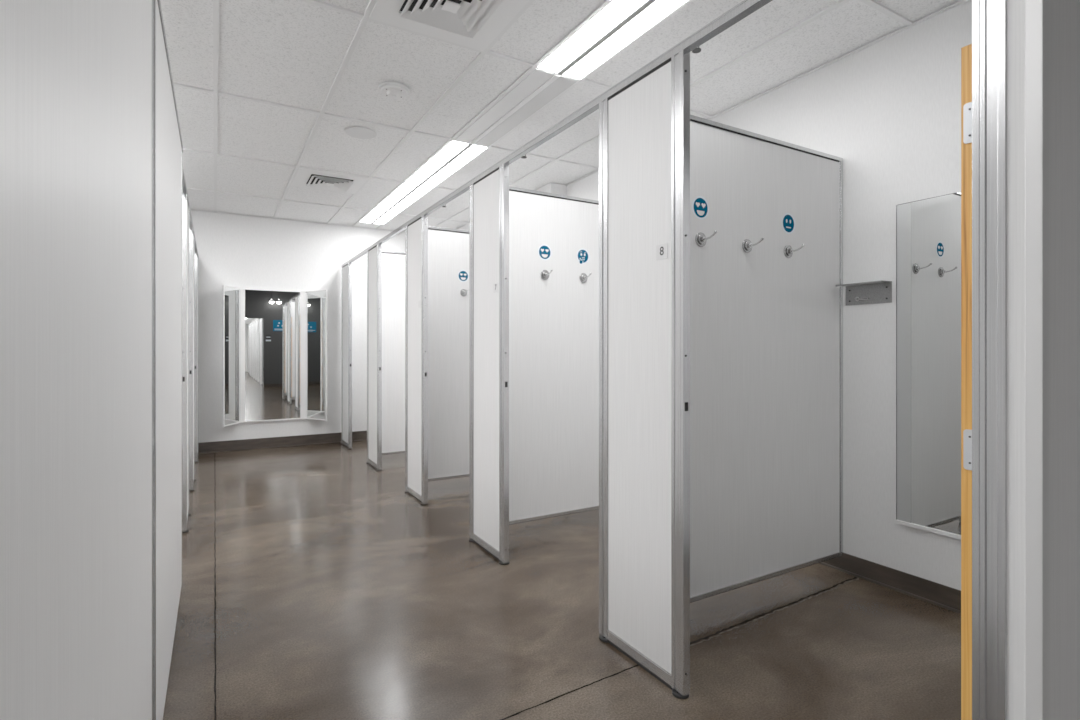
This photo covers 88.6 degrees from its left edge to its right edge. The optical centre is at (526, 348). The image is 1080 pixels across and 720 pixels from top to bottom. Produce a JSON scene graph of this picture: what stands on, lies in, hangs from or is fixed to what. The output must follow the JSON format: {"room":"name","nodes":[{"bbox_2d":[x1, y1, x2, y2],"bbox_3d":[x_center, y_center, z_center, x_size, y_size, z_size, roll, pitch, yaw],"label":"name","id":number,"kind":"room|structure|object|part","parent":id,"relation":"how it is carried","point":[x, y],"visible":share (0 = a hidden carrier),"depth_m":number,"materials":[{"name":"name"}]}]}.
{"room":"changing room","nodes":[
{"label":"changing room","id":0,"kind":"room"},
{"bbox_2d":[191,210,404,442],"bbox_3d":[-3.015,-0.204,6.641,4.770,2.777,0.100,0,0,-29],"label":"wall","id":1,"kind":"structure","parent":0,"point":[238,251],"depth_m":6.61,"materials":[{"name":"paint"}]},
{"bbox_2d":[222,285,327,426],"bbox_3d":[-2.922,0.083,6.451,1.104,1.555,0.321,0,0,-29],"label":"mirror","id":2,"kind":"object","parent":1,"relation":"attached to","point":[275,342],"visible":1,"depth_m":6.56,"materials":[{"name":"silver metal"}]},
{"bbox_3d":[-3.318,0.083,6.232,0.020,1.555,0.333,0,0,3],"label":"wing frame","id":3,"kind":"part","parent":2,"relation":"part of","materials":[{"name":"white"}]},
{"bbox_3d":[-3.312,0.083,6.237,0.004,1.527,0.321,0,0,3],"label":"wing glass","id":4,"kind":"part","parent":2,"relation":"part of","materials":[{"name":"white mirror"}]},
{"bbox_3d":[-3.005,0.083,6.563,0.598,1.527,0.006,0,0,-29],"label":"glass","id":5,"kind":"part","parent":2,"relation":"part of","materials":[{"name":"white mirror"}]},
{"bbox_3d":[-2.999,0.083,6.574,0.704,1.555,0.031,0,0,-29],"label":"frame","id":6,"kind":"part","parent":2,"relation":"part of","materials":[{"name":"white"}]},
{"bbox_3d":[-2.539,0.083,6.662,0.345,1.527,0.004,0,0,28],"label":"wing glass","id":7,"kind":"part","parent":2,"relation":"part of","materials":[{"name":"white mirror"}]},
{"bbox_3d":[-2.531,0.083,6.665,0.357,1.555,0.020,0,0,28],"label":"wing frame","id":8,"kind":"part","parent":2,"relation":"part of","materials":[{"name":"white"}]},
{"bbox_2d":[198,431,366,453],"bbox_3d":[-3.020,1.122,6.569,4.591,0.125,0.020,0,0,-29],"label":"baseboard","id":9,"kind":"structure","parent":1,"relation":"attached to","point":[300,440],"depth_m":6.58,"materials":[{"name":"rubber"}]},
{"bbox_2d":[160,0,959,231],"bbox_3d":[-0.851,-1.578,2.801,4.770,0.049,8.916,0,0,-29],"label":"ceiling","id":10,"kind":"structure","parent":0,"point":[287,52],"depth_m":3.21,"materials":[{"name":"tile"}]},
{"bbox_2d":[291,168,367,193],"bbox_3d":[-1.832,-1.534,5.123,0.586,0.030,0.586,0,0,-29],"label":"ceiling vent","id":11,"kind":"object","parent":10,"relation":"in","point":[306,178],"visible":1,"depth_m":5.08,"materials":[{"name":"white metal"}]},
{"bbox_2d":[344,126,376,138],"bbox_3d":[-1.187,-1.546,3.969,0.228,0.007,0.228,0,0,-29],"label":"ceiling speaker","id":12,"kind":"object","parent":10,"relation":"attached to","point":[360,132],"visible":1,"depth_m":3.95,"materials":[{"name":"white"}]},
{"bbox_2d":[360,211,396,223],"bbox_3d":[-1.762,-1.553,6.550,0.293,0.039,0.574,0,0,-29],"label":"recessed light","id":13,"kind":"object","parent":10,"relation":"in","point":[372,217],"visible":0.84,"depth_m":6.50,"materials":[{"name":"white plastic"}]},
{"bbox_2d":[360,212,381,222],"bbox_3d":[-1.830,-1.541,6.511,0.120,0.004,0.566,0,0,-29],"label":"diffuser","id":14,"kind":"object","parent":13,"relation":"attached to","point":[372,217],"depth_m":6.50,"materials":[{"name":"white plastic"}]},
{"bbox_2d":[375,213,395,223],"bbox_3d":[-1.694,-1.541,6.588,0.120,0.004,0.566,0,0,-29],"label":"diffuser","id":15,"kind":"object","parent":13,"relation":"attached to","point":[383,218],"depth_m":6.55,"materials":[{"name":"white plastic"}]},
{"bbox_2d":[378,82,409,98],"bbox_3d":[-0.790,-1.524,3.299,0.184,0.050,0.184,0,0,-29],"label":"smoke detector","id":16,"kind":"object","parent":10,"relation":"attached to","point":[395,90],"visible":1,"depth_m":3.26,"materials":[{"name":"white plastic"}]},
{"bbox_2d":[372,183,431,213],"bbox_3d":[-1.317,-1.553,5.762,0.293,0.039,1.203,0,0,-29],"label":"recessed light","id":17,"kind":"object","parent":10,"relation":"in","point":[404,195],"visible":0.72,"depth_m":5.68,"materials":[{"name":"white plastic"}]},
{"bbox_2d":[373,184,416,212],"bbox_3d":[-1.385,-1.541,5.723,0.120,0.004,1.195,0,0,-29],"label":"diffuser","id":18,"kind":"object","parent":17,"relation":"attached to","point":[404,190],"depth_m":5.66,"materials":[{"name":"white plastic"}]},
{"bbox_2d":[387,186,431,213],"bbox_3d":[-1.249,-1.541,5.800,0.120,0.004,1.195,0,0,-29],"label":"diffuser","id":19,"kind":"object","parent":17,"relation":"attached to","point":[419,191],"depth_m":5.72,"materials":[{"name":"white plastic"}]},
{"bbox_2d":[404,141,487,186],"bbox_3d":[-0.719,-1.553,4.700,0.293,0.039,1.203,0,0,-29],"label":"recessed light","id":20,"kind":"object","parent":10,"relation":"in","point":[454,155],"visible":0.77,"depth_m":4.60,"materials":[{"name":"white plastic"}]},
{"bbox_2d":[422,145,485,186],"bbox_3d":[-0.650,-1.541,4.738,0.120,0.004,1.195,0,0,-29],"label":"diffuser","id":21,"kind":"object","parent":20,"relation":"attached to","point":[471,151],"depth_m":4.64,"materials":[{"name":"white plastic"}]},
{"bbox_2d":[369,0,528,50],"bbox_3d":[-0.334,-1.534,2.467,0.586,0.030,0.586,0,0,-29],"label":"ceiling vent","id":22,"kind":"object","parent":10,"relation":"in","point":[475,24],"visible":1,"depth_m":2.55,"materials":[{"name":"white metal"}]},
{"bbox_2d":[453,68,578,146],"bbox_3d":[-0.120,-1.553,3.638,0.293,0.039,1.203,0,0,-29],"label":"recessed light","id":23,"kind":"object","parent":10,"relation":"in","point":[538,88],"visible":0.76,"depth_m":3.52,"materials":[{"name":"white plastic"}]},
{"bbox_2d":[173,0,968,232],"bbox_3d":[-0.851,-1.548,2.744,4.612,0.013,8.816,0,0,-29],"label":"grid","id":24,"kind":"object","parent":10,"relation":"attached to","point":[365,17],"depth_m":3.26,"materials":[{"name":"white metal"}]},
{"bbox_2d":[537,0,687,78],"bbox_3d":[0.479,-1.553,2.576,0.293,0.039,1.203,0,0,-29],"label":"recessed light","id":25,"kind":"object","parent":10,"relation":"in","point":[619,23],"visible":0.84,"depth_m":2.71,"materials":[{"name":"white plastic"}]},
{"bbox_2d":[539,0,646,72],"bbox_3d":[0.411,-1.541,2.537,0.120,0.004,1.195,0,0,-29],"label":"diffuser","id":26,"kind":"object","parent":25,"relation":"attached to","point":[617,12],"depth_m":2.70,"materials":[{"name":"white plastic"}]},
{"bbox_2d":[691,32,700,52],"bbox_3d":[0.841,-1.509,2.732,0.060,0.078,0.060,0,0,-29],"label":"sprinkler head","id":27,"kind":"object","parent":10,"relation":"attached to","point":[696,50],"visible":0.35,"depth_m":2.73},
{"bbox_2d":[163,440,960,719],"bbox_3d":[3.489,1.234,-3.592,6.050,0.100,24.316,0,0,-29],"label":"floor","id":28,"kind":"structure","parent":0,"point":[341,595],"depth_m":2.35,"materials":[{"name":"concrete"}]},
{"bbox_2d":[0,0,151,719],"bbox_3d":[-0.170,0.077,-0.018,0.036,2.190,3.335,0,0,-29],"label":"panel","id":29,"kind":"object","parent":28,"relation":"on","point":[76,75],"visible":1,"depth_m":0.65,"materials":[{"name":"laminate"}]},
{"bbox_2d":[152,0,182,719],"bbox_3d":[-1.433,0.081,2.109,0.146,2.197,1.612,0,0,-29],"label":"panel","id":30,"kind":"object","parent":28,"relation":"on","point":[167,145],"visible":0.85,"depth_m":1.81,"materials":[{"name":"laminate"}]},
{"bbox_3d":[-1.014,0.093,1.476,0.034,2.173,0.093,0,0,-29],"label":"joint post","id":31,"kind":"part","parent":30,"relation":"part of","materials":[{"name":"metal"}]},
{"bbox_3d":[-1.373,-1.006,2.116,0.036,0.024,1.565,0,0,-29],"label":"cap rail","id":32,"kind":"part","parent":30,"relation":"part of","materials":[{"name":"metal"}]},
{"bbox_2d":[182,191,190,533],"bbox_3d":[-2.304,0.089,3.734,0.058,2.190,0.472,0,0,-29],"label":"pilaster","id":33,"kind":"object","parent":28,"relation":"on","point":[185,206],"visible":0.81,"depth_m":3.54,"materials":[{"name":"laminate"}]},
{"bbox_3d":[-2.203,0.082,3.554,0.032,2.176,0.056,0,0,-29],"label":"post","id":34,"kind":"part","parent":33,"relation":"part of","materials":[{"name":"metal"}]},
{"bbox_3d":[-2.304,0.066,3.734,0.024,2.136,0.361,0,0,-29],"label":"panel","id":35,"kind":"part","parent":33,"relation":"part of","materials":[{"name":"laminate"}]},
{"bbox_2d":[189,226,195,491],"bbox_3d":[-2.885,0.089,4.764,0.058,2.190,0.472,0,0,-29],"label":"pilaster","id":36,"kind":"object","parent":28,"relation":"on","point":[192,479],"visible":0.83,"depth_m":4.56,"materials":[{"name":"metal"}]},
{"bbox_3d":[-2.784,0.082,4.585,0.032,2.176,0.056,0,0,-29],"label":"post","id":37,"kind":"part","parent":36,"relation":"part of","materials":[{"name":"metal"}]},
{"bbox_3d":[-2.885,0.066,4.765,0.024,2.136,0.361,0,0,-29],"label":"panel","id":38,"kind":"part","parent":36,"relation":"part of","materials":[{"name":"laminate"}]},
{"bbox_3d":[-2.987,0.082,4.945,0.032,2.176,0.056,0,0,-29],"label":"post","id":39,"kind":"part","parent":36,"relation":"part of","materials":[{"name":"silver metal"}]},
{"bbox_2d":[195,251,199,462],"bbox_3d":[-3.535,0.089,5.918,0.058,2.190,0.472,0,0,-29],"label":"pilaster","id":40,"kind":"object","parent":28,"relation":"on","point":[196,254],"visible":0.71,"depth_m":5.72,"materials":[{"name":"metal"}]},
{"bbox_2d":[182,164,198,258],"bbox_3d":[-2.733,-1.021,4.494,0.032,0.030,3.914,0,0,-29],"label":"header rail","id":41,"kind":"object","parent":40,"relation":"on","point":[184,188],"visible":0.26,"depth_m":3.96,"materials":[{"name":"metal"}]},
{"bbox_3d":[-3.434,0.082,5.738,0.032,2.176,0.056,0,0,-29],"label":"post","id":42,"kind":"part","parent":40,"relation":"part of","materials":[{"name":"metal"}]},
{"bbox_3d":[-3.535,0.066,5.918,0.024,2.136,0.361,0,0,-29],"label":"panel","id":43,"kind":"part","parent":40,"relation":"part of","materials":[{"name":"laminate"}]},
{"bbox_2d":[214,453,216,719],"bbox_3d":[-2.012,1.183,3.572,0.010,0.001,6.200,0,0,-29],"label":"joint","id":44,"kind":"structure","parent":28,"relation":"on","point":[215,714],"depth_m":2.43,"materials":[{"name":"brown concrete"}]},
{"bbox_2d":[341,263,352,448],"bbox_3d":[-2.175,0.089,6.685,0.058,2.190,0.472,0,0,-29],"label":"pilaster","id":45,"kind":"object","parent":28,"relation":"on","point":[346,271],"visible":1,"depth_m":6.63,"materials":[{"name":"laminate"}]},
{"bbox_3d":[-2.276,0.082,6.865,0.032,2.176,0.056,0,0,-29],"label":"post","id":46,"kind":"part","parent":45,"relation":"part of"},
{"bbox_3d":[-2.175,0.066,6.685,0.024,2.136,0.361,0,0,-29],"label":"panel","id":47,"kind":"part","parent":45,"relation":"part of","materials":[{"name":"laminate"}]},
{"bbox_3d":[-2.073,0.082,6.505,0.032,2.176,0.056,0,0,-29],"label":"post","id":48,"kind":"part","parent":45,"relation":"part of","materials":[{"name":"metal"}]},
{"bbox_2d":[366,244,381,470],"bbox_3d":[-1.524,0.089,5.532,0.058,2.190,0.472,0,0,-29],"label":"pilaster","id":49,"kind":"object","parent":28,"relation":"on","point":[374,255],"visible":1,"depth_m":5.47,"materials":[{"name":"laminate"}]},
{"bbox_3d":[-1.626,0.082,5.712,0.032,2.176,0.056,0,0,-29],"label":"post","id":50,"kind":"part","parent":49,"relation":"part of","materials":[{"name":"silver metal"}]},
{"bbox_3d":[-1.524,1.148,5.532,0.029,0.040,0.357,0,0,-29],"label":"rail","id":51,"kind":"part","parent":49,"relation":"part of","materials":[{"name":"metal"}]},
{"bbox_3d":[-1.524,0.066,5.532,0.024,2.136,0.361,0,0,-29],"label":"panel","id":52,"kind":"part","parent":49,"relation":"part of","materials":[{"name":"laminate"}]},
{"bbox_3d":[-1.423,0.082,5.352,0.032,2.176,0.056,0,0,-29],"label":"post","id":53,"kind":"part","parent":49,"relation":"part of","materials":[{"name":"metal"}]},
{"bbox_2d":[404,215,428,504],"bbox_3d":[-0.874,0.089,4.378,0.058,2.190,0.472,0,0,-29],"label":"pilaster","id":54,"kind":"object","parent":28,"relation":"on","point":[416,233],"visible":1,"depth_m":4.33,"materials":[{"name":"laminate"}]},
{"bbox_3d":[-0.976,0.082,4.559,0.032,2.176,0.056,0,0,-29],"label":"post","id":55,"kind":"part","parent":54,"relation":"part of","materials":[{"name":"silver metal"}]},
{"bbox_3d":[-0.874,1.148,4.379,0.029,0.040,0.357,0,0,-29],"label":"rail","id":56,"kind":"part","parent":54,"relation":"part of","materials":[{"name":"metal"}]},
{"bbox_3d":[-0.874,0.066,4.379,0.024,2.136,0.361,0,0,-29],"label":"panel","id":57,"kind":"part","parent":54,"relation":"part of","materials":[{"name":"laminate"}]},
{"bbox_3d":[-0.773,0.082,4.199,0.032,2.176,0.056,0,0,-29],"label":"post","id":58,"kind":"part","parent":54,"relation":"part of","materials":[{"name":"metal"}]},
{"bbox_2d":[469,164,508,564],"bbox_3d":[-0.224,0.089,3.225,0.058,2.190,0.472,0,0,-29],"label":"pilaster","id":59,"kind":"object","parent":28,"relation":"on","point":[488,196],"visible":1,"depth_m":3.18,"materials":[{"name":"laminate"}]},
{"bbox_3d":[-0.325,0.082,3.405,0.032,2.176,0.056,0,0,-29],"label":"post","id":60,"kind":"part","parent":59,"relation":"part of","materials":[{"name":"silver metal"}]},
{"bbox_3d":[-0.224,1.148,3.225,0.029,0.040,0.357,0,0,-29],"label":"rail","id":61,"kind":"part","parent":59,"relation":"part of","materials":[{"name":"metal"}]},
{"bbox_3d":[-0.224,0.066,3.225,0.024,2.136,0.361,0,0,-29],"label":"panel","id":62,"kind":"part","parent":59,"relation":"part of","materials":[{"name":"laminate"}]},
{"bbox_2d":[493,282,497,292],"bbox_3d":[-0.172,-0.341,3.105,0.002,0.054,0.058,0,0,-29],"label":"number plate","id":63,"kind":"object","parent":59,"relation":"attached to","point":[495,285],"visible":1,"depth_m":3.11,"materials":[{"name":"white"}]},
{"bbox_3d":[-0.122,0.082,3.045,0.032,2.176,0.056,0,0,-29],"label":"post","id":64,"kind":"part","parent":59,"relation":"part of","materials":[{"name":"metal"}]},
{"bbox_2d":[599,50,689,698],"bbox_3d":[0.426,0.089,2.072,0.058,2.190,0.472,0,0,-29],"label":"pilaster","id":65,"kind":"object","parent":28,"relation":"on","point":[644,126],"visible":1,"depth_m":2.02,"materials":[{"name":"laminate"}]},
{"bbox_2d":[341,0,771,266],"bbox_3d":[-0.647,-1.020,3.974,0.034,0.032,6.692,0,0,-29],"label":"header rail","id":66,"kind":"object","parent":65,"relation":"on","point":[745,8],"visible":0.89,"depth_m":2.25,"materials":[{"name":"metal"}]},
{"bbox_3d":[0.325,0.082,2.252,0.032,2.176,0.056,0,0,-29],"label":"post","id":67,"kind":"part","parent":65,"relation":"part of","materials":[{"name":"silver metal"}]},
{"bbox_3d":[0.426,0.066,2.072,0.024,2.136,0.361,0,0,-29],"label":"panel","id":68,"kind":"part","parent":65,"relation":"part of","materials":[{"name":"laminate"}]},
{"bbox_3d":[0.426,1.148,2.072,0.029,0.040,0.357,0,0,-29],"label":"rail","id":69,"kind":"part","parent":65,"relation":"part of","materials":[{"name":"metal"}]},
{"bbox_2d":[656,243,667,260],"bbox_3d":[0.478,-0.341,1.952,0.002,0.054,0.058,0,0,-29],"label":"number plate","id":70,"kind":"object","parent":65,"relation":"attached to","point":[662,249],"visible":1,"depth_m":1.95,"materials":[{"name":"white plastic"}]},
{"bbox_3d":[0.528,0.082,1.892,0.032,2.176,0.056,0,0,-29],"label":"post","id":71,"kind":"part","parent":65,"relation":"part of","materials":[{"name":"metal"}]},
{"bbox_2d":[500,577,856,719],"bbox_3d":[0.416,1.183,2.086,3.054,0.001,0.091,0,0,-29],"label":"trim","id":72,"kind":"structure","parent":28,"relation":"on","point":[842,582],"depth_m":2.27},
{"bbox_2d":[690,578,858,645],"bbox_3d":[1.095,1.184,2.468,1.497,0.001,0.066,0,0,-29],"label":"trim","id":73,"kind":"structure","parent":28,"relation":"on","point":[836,587],"depth_m":2.49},
{"bbox_2d":[972,0,1048,719],"bbox_3d":[0.969,0.089,1.109,0.058,2.190,0.113,0,0,-29],"label":"door frame","id":74,"kind":"structure","parent":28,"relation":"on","point":[1010,38],"depth_m":1.10,"materials":[{"name":"metal"}]},
{"bbox_2d":[961,44,971,719],"bbox_3d":[1.300,0.186,1.372,0.804,1.676,0.050,0,0,-29],"label":"door","id":75,"kind":"structure","parent":74,"relation":"attached to","point":[966,52],"depth_m":1.19,"materials":[{"name":"laminate"}]},
{"bbox_3d":[0.955,0.082,1.134,0.032,2.176,0.056,0,0,-29],"label":"post","id":76,"kind":"part","parent":74,"relation":"part of","materials":[{"name":"silver metal"}]},
{"bbox_3d":[0.976,0.066,1.097,0.022,2.136,0.033,0,0,-29],"label":"panel","id":77,"kind":"part","parent":74,"relation":"part of","materials":[{"name":"metal"}]},
{"bbox_2d":[567,0,971,589],"bbox_3d":[0.703,-0.204,4.785,0.100,2.777,6.786,0,0,-29],"label":"wall","id":78,"kind":"structure","parent":0,"point":[890,108],"depth_m":2.78,"materials":[{"name":"paint"}]},
{"bbox_2d":[382,250,404,454],"bbox_3d":[-0.930,0.046,6.045,1.507,2.115,0.034,0,0,-29],"label":"wall","id":79,"kind":"structure","parent":78,"relation":"attached to","point":[393,263],"depth_m":5.77,"materials":[{"name":"paint"}]},
{"bbox_3d":[-0.930,-1.003,6.045,1.507,0.018,0.032,0,0,-29],"label":"rail","id":80,"kind":"part","parent":79,"relation":"part of","materials":[{"name":"metal"}]},
{"bbox_3d":[-0.930,1.090,6.045,1.507,0.020,0.030,0,0,-29],"label":"rail","id":81,"kind":"part","parent":79,"relation":"part of","materials":[{"name":"metal"}]},
{"bbox_2d":[428,226,468,481],"bbox_3d":[-0.280,0.046,4.892,1.507,2.115,0.034,0,0,-29],"label":"wall","id":82,"kind":"structure","parent":78,"relation":"attached to","point":[448,249],"depth_m":4.67,"materials":[{"name":"laminate"}]},
{"bbox_3d":[-0.280,-1.003,4.892,1.507,0.018,0.032,0,0,-29],"label":"rail","id":83,"kind":"part","parent":82,"relation":"part of","materials":[{"name":"metal"}]},
{"bbox_3d":[-0.280,1.090,4.892,1.507,0.020,0.030,0,0,-29],"label":"rail","id":84,"kind":"part","parent":82,"relation":"part of","materials":[{"name":"metal"}]},
{"bbox_2d":[458,270,468,281],"bbox_3d":[-0.540,-0.619,4.731,0.103,0.103,0.001,0,0,-29],"label":"sticker","id":85,"kind":"object","parent":82,"relation":"attached to","point":[463,275],"visible":1,"depth_m":4.73,"materials":[{"name":"blue"}]},
{"bbox_2d":[460,289,467,295],"bbox_3d":[-0.516,-0.476,4.693,0.064,0.064,0.091,0,0,-29],"label":"coat hook","id":86,"kind":"object","parent":82,"relation":"attached to","point":[463,292],"visible":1,"depth_m":4.71,"materials":[{"name":"grey metal"}]},
{"bbox_2d":[458,183,566,230],"bbox_3d":[-0.390,-1.480,6.436,0.182,0.129,2.836,0,0,-29],"label":"wall","id":87,"kind":"structure","parent":78,"relation":"attached to","point":[554,188],"depth_m":5.21,"materials":[{"name":"paint"}]},
{"bbox_2d":[509,186,598,524],"bbox_3d":[0.370,0.046,3.738,1.507,2.115,0.034,0,0,-29],"label":"wall","id":88,"kind":"structure","parent":78,"relation":"attached to","point":[554,321],"depth_m":3.61,"materials":[{"name":"laminate"}]},
{"bbox_2d":[538,244,550,259],"bbox_3d":[0.119,-0.622,3.583,0.103,0.103,0.001,0,0,-29],"label":"sticker","id":89,"kind":"object","parent":88,"relation":"attached to","point":[544,251],"visible":1,"depth_m":3.58,"materials":[{"name":"blue"}]},
{"bbox_2d":[541,270,552,279],"bbox_3d":[0.141,-0.476,3.543,0.064,0.064,0.091,0,0,-29],"label":"coat hook","id":90,"kind":"object","parent":88,"relation":"attached to","point":[544,274],"visible":1,"depth_m":3.57,"materials":[{"name":"grey metal"}]},
{"bbox_3d":[0.122,-0.476,3.577,0.064,0.064,0.015,0,0,-29],"label":"plate","id":91,"kind":"part","parent":90,"relation":"part of","materials":[{"name":"silver metal"}]},
{"bbox_3d":[0.370,-1.003,3.738,1.507,0.018,0.032,0,0,-29],"label":"rail","id":92,"kind":"part","parent":88,"relation":"part of","materials":[{"name":"metal"}]},
{"bbox_3d":[0.370,1.090,3.738,1.507,0.020,0.030,0,0,-29],"label":"rail","id":93,"kind":"part","parent":88,"relation":"part of","materials":[{"name":"metal"}]},
{"bbox_2d":[577,249,588,263],"bbox_3d":[0.382,-0.619,3.731,0.103,0.109,0.002,0,0,-29],"label":"sticker","id":94,"kind":"object","parent":88,"relation":"attached to","point":[582,254],"visible":1,"depth_m":3.73,"materials":[{"name":"blue plastic"}]},
{"bbox_2d":[579,273,591,282],"bbox_3d":[0.406,-0.476,3.693,0.064,0.064,0.091,0,0,-29],"label":"coat hook","id":95,"kind":"object","parent":88,"relation":"attached to","point":[583,277],"visible":1,"depth_m":3.71,"materials":[{"name":"grey metal"}]},
{"bbox_3d":[0.387,-0.476,3.726,0.064,0.064,0.015,0,0,-29],"label":"plate","id":96,"kind":"part","parent":95,"relation":"part of","materials":[{"name":"silver metal"}]},
{"bbox_2d":[690,115,842,602],"bbox_3d":[1.020,0.046,2.585,1.507,2.115,0.034,0,0,-29],"label":"wall","id":97,"kind":"structure","parent":78,"relation":"attached to","point":[766,326],"depth_m":2.62,"materials":[{"name":"laminate"}]},
{"bbox_2d":[692,196,708,219],"bbox_3d":[0.765,-0.617,2.427,0.103,0.103,0.001,0,0,-29],"label":"sticker","id":98,"kind":"object","parent":97,"relation":"attached to","point":[700,207],"visible":1,"depth_m":2.43,"materials":[{"name":"blue"}]},
{"bbox_2d":[695,231,716,246],"bbox_3d":[0.785,-0.476,2.387,0.064,0.064,0.091,0,0,-29],"label":"coat hook","id":99,"kind":"object","parent":97,"relation":"attached to","point":[700,239],"visible":1,"depth_m":2.41,"materials":[{"name":"silver metal"}]},
{"bbox_3d":[0.766,-0.476,2.420,0.064,0.064,0.015,0,0,-29],"label":"plate","id":100,"kind":"part","parent":99,"relation":"part of","materials":[{"name":"silver metal"}]},
{"bbox_3d":[0.788,-0.482,2.381,0.022,0.035,0.079,0,0,-29],"label":"arm","id":101,"kind":"part","parent":99,"relation":"part of","materials":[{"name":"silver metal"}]},
{"bbox_2d":[742,238,763,252],"bbox_3d":[1.047,-0.476,2.534,0.064,0.064,0.091,0,0,-29],"label":"coat hook","id":102,"kind":"object","parent":97,"relation":"attached to","point":[747,245],"visible":1,"depth_m":2.56,"materials":[{"name":"grey metal"}]},
{"bbox_3d":[1.028,-0.476,2.568,0.064,0.064,0.015,0,0,-29],"label":"plate","id":103,"kind":"part","parent":102,"relation":"part of","materials":[{"name":"silver metal"}]},
{"bbox_3d":[1.050,-0.482,2.529,0.022,0.035,0.079,0,0,-29],"label":"arm","id":104,"kind":"part","parent":102,"relation":"part of","materials":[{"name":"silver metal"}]},
{"bbox_3d":[1.020,1.090,2.585,1.507,0.020,0.030,0,0,-29],"label":"rail","id":105,"kind":"part","parent":97,"relation":"part of","materials":[{"name":"metal"}]},
{"bbox_3d":[1.020,-1.003,2.585,1.507,0.018,0.032,0,0,-29],"label":"rail","id":106,"kind":"part","parent":97,"relation":"part of","materials":[{"name":"metal"}]},
{"bbox_2d":[782,213,794,233],"bbox_3d":[1.291,-0.615,2.723,0.103,0.103,0.001,0,0,-29],"label":"sticker","id":107,"kind":"object","parent":97,"relation":"attached to","point":[788,222],"visible":1,"depth_m":2.72,"materials":[{"name":"blue"}]},
{"bbox_2d":[784,244,804,257],"bbox_3d":[1.308,-0.476,2.681,0.064,0.064,0.091,0,0,-29],"label":"coat hook","id":108,"kind":"object","parent":97,"relation":"attached to","point":[788,251],"visible":1,"depth_m":2.70,"materials":[{"name":"grey metal"}]},
{"bbox_3d":[1.289,-0.476,2.715,0.064,0.064,0.015,0,0,-29],"label":"plate","id":109,"kind":"part","parent":108,"relation":"part of","materials":[{"name":"silver metal"}]},
{"bbox_3d":[1.311,-0.482,2.676,0.022,0.035,0.079,0,0,-29],"label":"arm","id":110,"kind":"part","parent":108,"relation":"part of","materials":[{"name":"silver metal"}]},
{"bbox_2d":[836,280,891,305],"bbox_3d":[1.709,-0.278,2.806,0.090,0.105,0.230,0,0,-29],"label":"shelf","id":111,"kind":"object","parent":78,"relation":"attached to","point":[873,292],"visible":1,"depth_m":2.81,"materials":[{"name":"metal"}]},
{"bbox_3d":[1.708,-0.325,2.805,0.087,0.009,0.230,0,0,-29],"label":"shelf plate","id":112,"kind":"part","parent":111,"relation":"part of","materials":[{"name":"metal"}]},
{"bbox_2d":[819,552,960,613],"bbox_3d":[0.643,1.134,4.769,0.020,0.100,6.756,0,0,-29],"label":"baseboard","id":113,"kind":"structure","parent":78,"relation":"attached to","point":[940,595],"depth_m":2.69,"materials":[{"name":"rubber"}]},
{"bbox_2d":[896,191,960,539],"bbox_3d":[1.939,0.076,2.472,0.018,1.554,0.529,0,0,-29],"label":"wall mirror","id":114,"kind":"object","parent":78,"relation":"attached to","point":[928,231],"visible":0.56,"depth_m":2.58,"materials":[{"name":"silver metal"}]},
{"bbox_3d":[1.939,0.845,2.472,0.018,0.017,0.527,0,0,-29],"label":"rail","id":115,"kind":"part","parent":114,"relation":"part of","materials":[{"name":"white metal"}]},
{"bbox_2d":[1049,0,1079,719],"bbox_3d":[1.659,0.046,1.452,1.507,2.115,0.034,0,0,-29],"label":"wall","id":116,"kind":"structure","parent":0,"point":[1064,15],"depth_m":1.12,"materials":[{"name":"paint"}]}
]}

